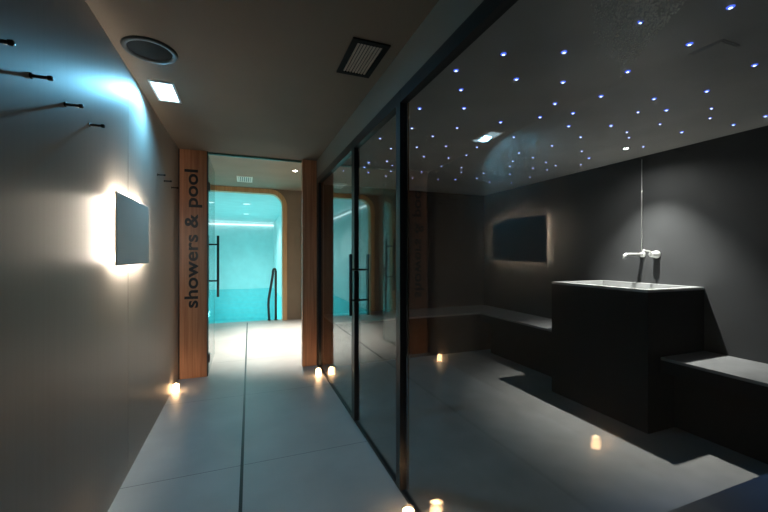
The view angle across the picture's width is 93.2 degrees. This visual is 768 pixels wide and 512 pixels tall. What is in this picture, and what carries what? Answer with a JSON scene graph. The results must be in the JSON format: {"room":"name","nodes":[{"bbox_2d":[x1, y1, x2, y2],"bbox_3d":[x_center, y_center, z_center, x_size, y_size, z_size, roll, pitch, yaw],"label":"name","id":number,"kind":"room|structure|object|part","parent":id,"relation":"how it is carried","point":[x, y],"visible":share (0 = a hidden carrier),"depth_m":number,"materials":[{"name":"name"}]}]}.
{"room":"spa corridor","nodes":[
{"label":"spa corridor","id":0,"kind":"room"},
{"bbox_2d":[0,0,177,511],"bbox_3d":[-1.147,0.070,1.038,0.100,2.460,5.960,0,0,-21],"label":"wall","id":1,"kind":"structure","parent":0,"point":[89,343],"depth_m":1.49,"materials":[{"name":"grey paint"}]},
{"bbox_2d":[0,39,15,45],"bbox_3d":[-1.043,-0.582,0.987,0.058,0.020,0.020,0,0,-21],"label":"coat hook","id":2,"kind":"object","parent":1,"relation":"attached to","point":[10,42],"visible":1,"depth_m":0.99,"materials":[{"name":"brown metal"}]},
{"bbox_3d":[-1.022,-0.582,0.995,0.014,0.017,0.017,0,0,-21],"label":"knob","id":3,"kind":"part","parent":2,"relation":"part of","materials":[{"name":"brown metal"}]},
{"bbox_2d":[29,72,53,80],"bbox_3d":[-1.120,-0.582,1.188,0.058,0.020,0.020,0,0,-21],"label":"coat hook","id":4,"kind":"object","parent":1,"relation":"attached to","point":[31,75],"visible":1,"depth_m":1.19,"materials":[{"name":"brown metal"}]},
{"bbox_3d":[-1.099,-0.582,1.196,0.014,0.017,0.017,0,0,-21],"label":"knob","id":5,"kind":"part","parent":4,"relation":"part of","materials":[{"name":"brown metal"}]},
{"bbox_2d":[64,102,83,108],"bbox_3d":[-1.206,-0.582,1.412,0.058,0.020,0.020,0,0,-21],"label":"coat hook","id":6,"kind":"object","parent":1,"relation":"attached to","point":[66,104],"visible":1,"depth_m":1.41,"materials":[{"name":"brown metal"}]},
{"bbox_2d":[88,122,104,127],"bbox_3d":[-1.290,-0.582,1.632,0.058,0.020,0.020,0,0,-21],"label":"coat hook","id":7,"kind":"object","parent":1,"relation":"attached to","point":[89,123],"visible":1,"depth_m":1.63,"materials":[{"name":"brown metal"}]},
{"bbox_2d":[115,191,148,265],"bbox_3d":[-1.506,-0.136,2.165,0.036,0.383,0.670,0,0,-21],"label":"wall light","id":8,"kind":"object","parent":1,"relation":"attached to","point":[131,216],"visible":1,"depth_m":2.08,"materials":[{"name":"white"}]},
{"bbox_2d":[215,221,272,289],"bbox_3d":[-5.481,0.600,14.231,2.380,3.800,0.100,0,0,-21],"label":"wall","id":9,"kind":"structure","parent":0,"point":[245,251],"depth_m":14.19,"materials":[{"name":"tile"}]},
{"bbox_2d":[215,223,272,225],"bbox_3d":[-5.445,-1.180,14.137,2.180,0.040,0.098,0,0,-21],"label":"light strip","id":10,"kind":"structure","parent":9,"relation":"attached to","point":[215,223],"depth_m":14.09,"materials":[{"name":"white plastic"}]},
{"bbox_2d":[215,317,273,322],"bbox_3d":[-4.104,2.550,10.636,2.180,0.100,7.600,0,0,-21],"label":"floor","id":11,"kind":"structure","parent":0,"point":[271,318],"depth_m":13.86,"materials":[{"name":"teal tile"}]},
{"bbox_2d":[215,192,281,222],"bbox_3d":[-4.122,-1.350,10.682,2.380,0.100,7.700,0,0,-21],"label":"ceiling","id":12,"kind":"structure","parent":0,"point":[228,206],"depth_m":9.94,"materials":[{"name":"paint"}]},
{"bbox_2d":[215,288,281,320],"bbox_3d":[-4.106,1.910,10.640,2.180,1.180,7.590,0,0,-21],"label":"water","id":13,"kind":"structure","parent":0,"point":[230,305],"depth_m":14.12,"materials":[{"name":"teal liquid"}]},
{"bbox_2d":[209,155,301,190],"bbox_3d":[-2.130,-1.350,5.534,2.420,0.100,3.140,0,0,-21],"label":"ceiling","id":14,"kind":"structure","parent":0,"point":[266,174],"depth_m":5.79,"materials":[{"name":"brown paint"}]},
{"bbox_2d":[237,176,252,182],"bbox_3d":[-2.386,-1.296,6.218,0.250,0.008,0.480,0,0,-21],"label":"ceiling vent","id":15,"kind":"object","parent":14,"relation":"in","point":[239,178],"visible":1,"depth_m":6.21,"materials":[{"name":"white metal"}]},
{"bbox_2d":[85,0,438,160],"bbox_3d":[-0.456,-1.260,1.303,1.580,0.300,5.960,0,0,-21],"label":"ceiling","id":16,"kind":"structure","parent":0,"point":[258,78],"depth_m":2.10,"materials":[{"name":"beige paint"}]},
{"bbox_2d":[120,35,177,64],"bbox_3d":[-1.267,-1.104,1.967,0.264,0.012,0.264,0,0,-21],"label":"ceiling speaker","id":17,"kind":"object","parent":16,"relation":"attached to","point":[147,49],"visible":1,"depth_m":1.95,"materials":[{"name":"grey metal"}]},
{"bbox_2d":[126,40,172,60],"bbox_3d":[-1.267,-1.106,1.967,0.212,0.004,0.212,0,0,-21],"label":"grille","id":18,"kind":"object","parent":17,"relation":"attached to","point":[145,50],"depth_m":1.96,"materials":[{"name":"black metal"}]},
{"bbox_2d":[148,79,181,103],"bbox_3d":[-1.483,-1.106,2.468,0.145,0.008,0.320,0,0,-21],"label":"recessed light","id":19,"kind":"object","parent":16,"relation":"in","point":[164,91],"visible":1,"depth_m":2.46,"materials":[{"name":"white paint"}]},
{"bbox_2d":[151,82,178,101],"bbox_3d":[-1.483,-1.108,2.468,0.121,0.004,0.296,0,0,-21],"label":"diffuser","id":20,"kind":"object","parent":19,"relation":"attached to","point":[164,91],"depth_m":2.46,"materials":[{"name":"white plastic"}]},
{"bbox_2d":[208,152,301,162],"bbox_3d":[-1.438,-1.099,4.105,1.000,0.022,0.025,0,0,-21],"label":"trim","id":21,"kind":"structure","parent":16,"relation":"attached to","point":[209,153],"depth_m":4.09,"materials":[{"name":"black metal"}]},
{"bbox_2d":[336,37,390,77],"bbox_3d":[-0.126,-1.106,2.056,0.205,0.008,0.370,0,0,-21],"label":"ceiling vent","id":22,"kind":"object","parent":16,"relation":"in","point":[361,58],"visible":1,"depth_m":2.03,"materials":[{"name":"black metal"}]},
{"bbox_2d":[273,213,281,296],"bbox_3d":[-3.041,0.600,11.048,0.100,3.800,7.590,0,0,-21],"label":"wall","id":23,"kind":"structure","parent":0,"point":[277,224],"depth_m":12.31,"materials":[{"name":"tile"}]},
{"bbox_2d":[273,189,301,319],"bbox_3d":[-2.709,0.000,7.047,2.420,2.600,0.100,0,0,-21],"label":"wall","id":24,"kind":"structure","parent":0,"point":[293,199],"depth_m":7.34,"materials":[{"name":"brown paint"}]},
{"bbox_2d":[215,186,286,319],"bbox_3d":[-2.809,0.003,7.009,1.805,2.595,0.180,0,0,-21],"label":"trim","id":25,"kind":"structure","parent":24,"relation":"attached to","point":[225,189],"depth_m":7.22,"materials":[{"name":"brown wood"}]},
{"bbox_2d":[323,182,323,362],"bbox_3d":[-0.817,0.000,4.484,0.100,2.600,0.240,0,0,-21],"label":"wall","id":26,"kind":"structure","parent":0,"point":[323,182],"depth_m":4.39,"materials":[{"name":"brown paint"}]},
{"bbox_2d":[302,160,316,366],"bbox_3d":[-0.885,0.095,4.287,0.163,2.410,0.080,0,0,-21],"label":"trim","id":27,"kind":"structure","parent":26,"relation":"attached to","point":[309,167],"depth_m":4.25,"materials":[{"name":"brown wood"}]},
{"bbox_2d":[322,183,322,364],"bbox_3d":[-0.773,0.200,4.324,0.072,2.200,0.090,0,0,-21],"label":"trim","id":28,"kind":"structure","parent":26,"relation":"attached to","point":[322,183],"depth_m":4.29,"materials":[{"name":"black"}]},
{"bbox_2d":[317,140,352,418],"bbox_3d":[-0.498,0.200,3.567,0.044,2.200,1.522,0,0,-21],"label":"window","id":29,"kind":"structure","parent":26,"relation":"in","point":[347,152],"depth_m":4.18,"materials":[{"name":"black metal"}]},
{"bbox_2d":[317,0,483,177],"bbox_3d":[-0.041,-1.005,2.372,0.040,0.210,4.260,0,0,-21],"label":"beam","id":30,"kind":"structure","parent":26,"relation":"attached to","point":[446,16],"depth_m":1.91,"materials":[{"name":"grey paint"}]},
{"bbox_2d":[324,185,483,313],"bbox_3d":[0.345,0.200,5.111,2.680,2.200,0.100,0,0,-21],"label":"wall","id":31,"kind":"structure","parent":0,"point":[446,230],"depth_m":5.07,"materials":[{"name":"paint"}]},
{"bbox_2d":[108,319,767,511],"bbox_3d":[0.034,1.350,3.225,4.610,0.100,9.200,0,0,-21],"label":"floor","id":32,"kind":"structure","parent":0,"point":[489,432],"depth_m":2.46,"materials":[{"name":"tile"}]},
{"bbox_2d":[172,382,179,392],"bbox_3d":[-1.973,1.256,3.442,0.062,0.088,0.062,0,0,-21],"label":"candle","id":33,"kind":"object","parent":32,"relation":"on","point":[175,387],"visible":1,"depth_m":3.42,"materials":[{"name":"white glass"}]},
{"bbox_2d":[178,149,207,378],"bbox_3d":[-2.025,0.095,3.860,0.278,2.410,0.062,0,0,-21],"label":"sign post","id":34,"kind":"object","parent":32,"relation":"on","point":[192,164],"visible":1,"depth_m":3.83,"materials":[{"name":"brown wood"}]},
{"bbox_2d":[208,155,218,372],"bbox_3d":[-2.064,0.099,4.343,0.152,2.378,0.858,0,0,-21],"label":"door","id":35,"kind":"structure","parent":32,"relation":"on","point":[211,173],"depth_m":4.29,"materials":[{"name":"clear glass"}]},
{"bbox_3d":[-2.067,0.099,4.349,0.010,2.378,0.840,0,0,-21],"label":"pane","id":36,"kind":"part","parent":35,"relation":"part of","materials":[{"name":"clear glass"}]},
{"bbox_3d":[-2.120,0.140,4.489,0.152,0.760,0.028,0,0,-21],"label":"handle","id":37,"kind":"part","parent":35,"relation":"part of","materials":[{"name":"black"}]},
{"bbox_2d":[238,323,247,511],"bbox_3d":[-1.299,1.301,3.384,0.018,0.005,7.651,0,0,-20],"label":"trim","id":38,"kind":"structure","parent":32,"relation":"in","point":[244,397],"depth_m":2.50,"materials":[{"name":"black"}]},
{"bbox_2d":[267,268,277,320],"bbox_3d":[-2.229,0.779,7.253,0.201,1.045,0.071,0,0,-12],"label":"pool handrail","id":39,"kind":"object","parent":32,"relation":"on","point":[273,269],"visible":1,"depth_m":7.24,"materials":[{"name":"grey metal"}]},
{"bbox_2d":[316,368,320,376],"bbox_3d":[-0.705,1.256,3.906,0.062,0.088,0.062,0,0,-21],"label":"candle","id":40,"kind":"object","parent":32,"relation":"on","point":[318,370],"visible":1,"depth_m":3.88,"materials":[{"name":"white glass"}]},
{"bbox_2d":[349,90,408,492],"bbox_3d":[-0.056,0.200,2.412,0.164,2.200,0.945,0,0,-21],"label":"door","id":41,"kind":"structure","parent":32,"relation":"on","point":[394,107],"depth_m":2.01,"materials":[{"name":"black metal"}]},
{"bbox_3d":[-0.184,0.225,2.746,0.164,0.460,0.024,0,0,-21],"label":"handle","id":42,"kind":"part","parent":41,"relation":"part of","materials":[{"name":"black metal"}]},
{"bbox_2d":[402,504,414,511],"bbox_3d":[0.117,1.256,1.745,0.062,0.088,0.062,0,0,-21],"label":"candle","id":43,"kind":"object","parent":32,"relation":"on","point":[406,509],"visible":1,"depth_m":1.75,"materials":[{"name":"wax"}]},
{"bbox_2d":[324,305,510,366],"bbox_3d":[0.474,1.028,4.784,2.467,0.544,0.597,0,0,-21],"label":"stone bench","id":44,"kind":"object","parent":32,"relation":"on","point":[441,330],"visible":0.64,"depth_m":4.58,"materials":[{"name":"black stone"}]},
{"bbox_2d":[400,0,517,511],"bbox_3d":[0.415,0.200,1.182,0.044,2.200,1.716,0,0,-21],"label":"window","id":45,"kind":"structure","parent":32,"relation":"on","point":[488,12],"depth_m":1.48,"materials":[{"name":"black metal"}]},
{"bbox_2d":[590,0,685,77],"bbox_3d":[0.563,-0.579,0.807,0.002,0.338,0.257,0,0,-21],"label":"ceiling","id":46,"kind":"structure","parent":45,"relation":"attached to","point":[617,13],"depth_m":0.81,"materials":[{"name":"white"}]},
{"bbox_2d":[481,311,551,376],"bbox_3d":[1.740,1.028,4.232,0.497,0.544,1.340,0,0,-21],"label":"stone bench","id":47,"kind":"object","parent":32,"relation":"on","point":[524,339],"visible":0.64,"depth_m":4.25,"materials":[{"name":"black stone"}]},
{"bbox_2d":[552,280,703,433],"bbox_3d":[2.065,0.777,3.165,0.660,1.046,0.885,0,0,-21],"label":"stone basin","id":48,"kind":"object","parent":32,"relation":"on","point":[610,339],"visible":0.95,"depth_m":2.84,"materials":[{"name":"black stone"}]},
{"bbox_2d":[661,351,767,463],"bbox_3d":[2.479,1.028,2.274,0.517,0.544,1.075,0,0,-21],"label":"stone bench","id":49,"kind":"object","parent":32,"relation":"on","point":[722,400],"visible":1,"depth_m":2.45,"materials":[{"name":"black stone"}]},
{"bbox_2d":[668,473,767,511],"bbox_3d":[1.872,1.028,1.147,2.457,0.544,0.597,0,0,-21],"label":"stone bench","id":50,"kind":"object","parent":32,"relation":"on","point":[751,495],"visible":1,"depth_m":1.12,"materials":[{"name":"stone"}]},
{"bbox_2d":[324,0,767,195],"bbox_3d":[1.177,-0.950,2.967,2.660,0.100,4.700,0,0,-21],"label":"ceiling","id":51,"kind":"structure","parent":0,"point":[533,34],"depth_m":2.06,"materials":[{"name":"grey paint"}]},
{"bbox_2d":[688,39,739,59],"bbox_3d":[1.446,-0.897,1.592,0.126,0.006,0.126,0,0,-21],"label":"ceiling hatch","id":52,"kind":"object","parent":51,"relation":"attached to","point":[721,46],"visible":1,"depth_m":1.58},
{"bbox_2d":[484,125,767,363],"bbox_3d":[2.372,0.200,3.425,0.100,2.200,4.700,0,0,-21],"label":"wall","id":53,"kind":"structure","parent":0,"point":[705,203],"depth_m":3.20,"materials":[{"name":"paint"}]},
{"bbox_2d":[623,250,660,258],"bbox_3d":[2.264,-0.006,3.208,0.257,0.080,0.181,0,0,-21],"label":"tap","id":54,"kind":"object","parent":53,"relation":"attached to","point":[655,254],"visible":1,"depth_m":3.22,"materials":[{"name":"silver metal"}]},
{"bbox_3d":[2.237,0.007,3.266,0.247,0.054,0.030,0,0,-21],"label":"spout","id":55,"kind":"part","parent":54,"relation":"part of","materials":[{"name":"silver metal"}]},
{"bbox_2d":[641,158,642,250],"bbox_3d":[2.350,-0.460,3.309,0.016,0.840,0.016,0,0,-21],"label":"riser pipe","id":56,"kind":"object","parent":53,"relation":"attached to","point":[641,158],"visible":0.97,"depth_m":3.31,"materials":[{"name":"silver metal"}]}
]}

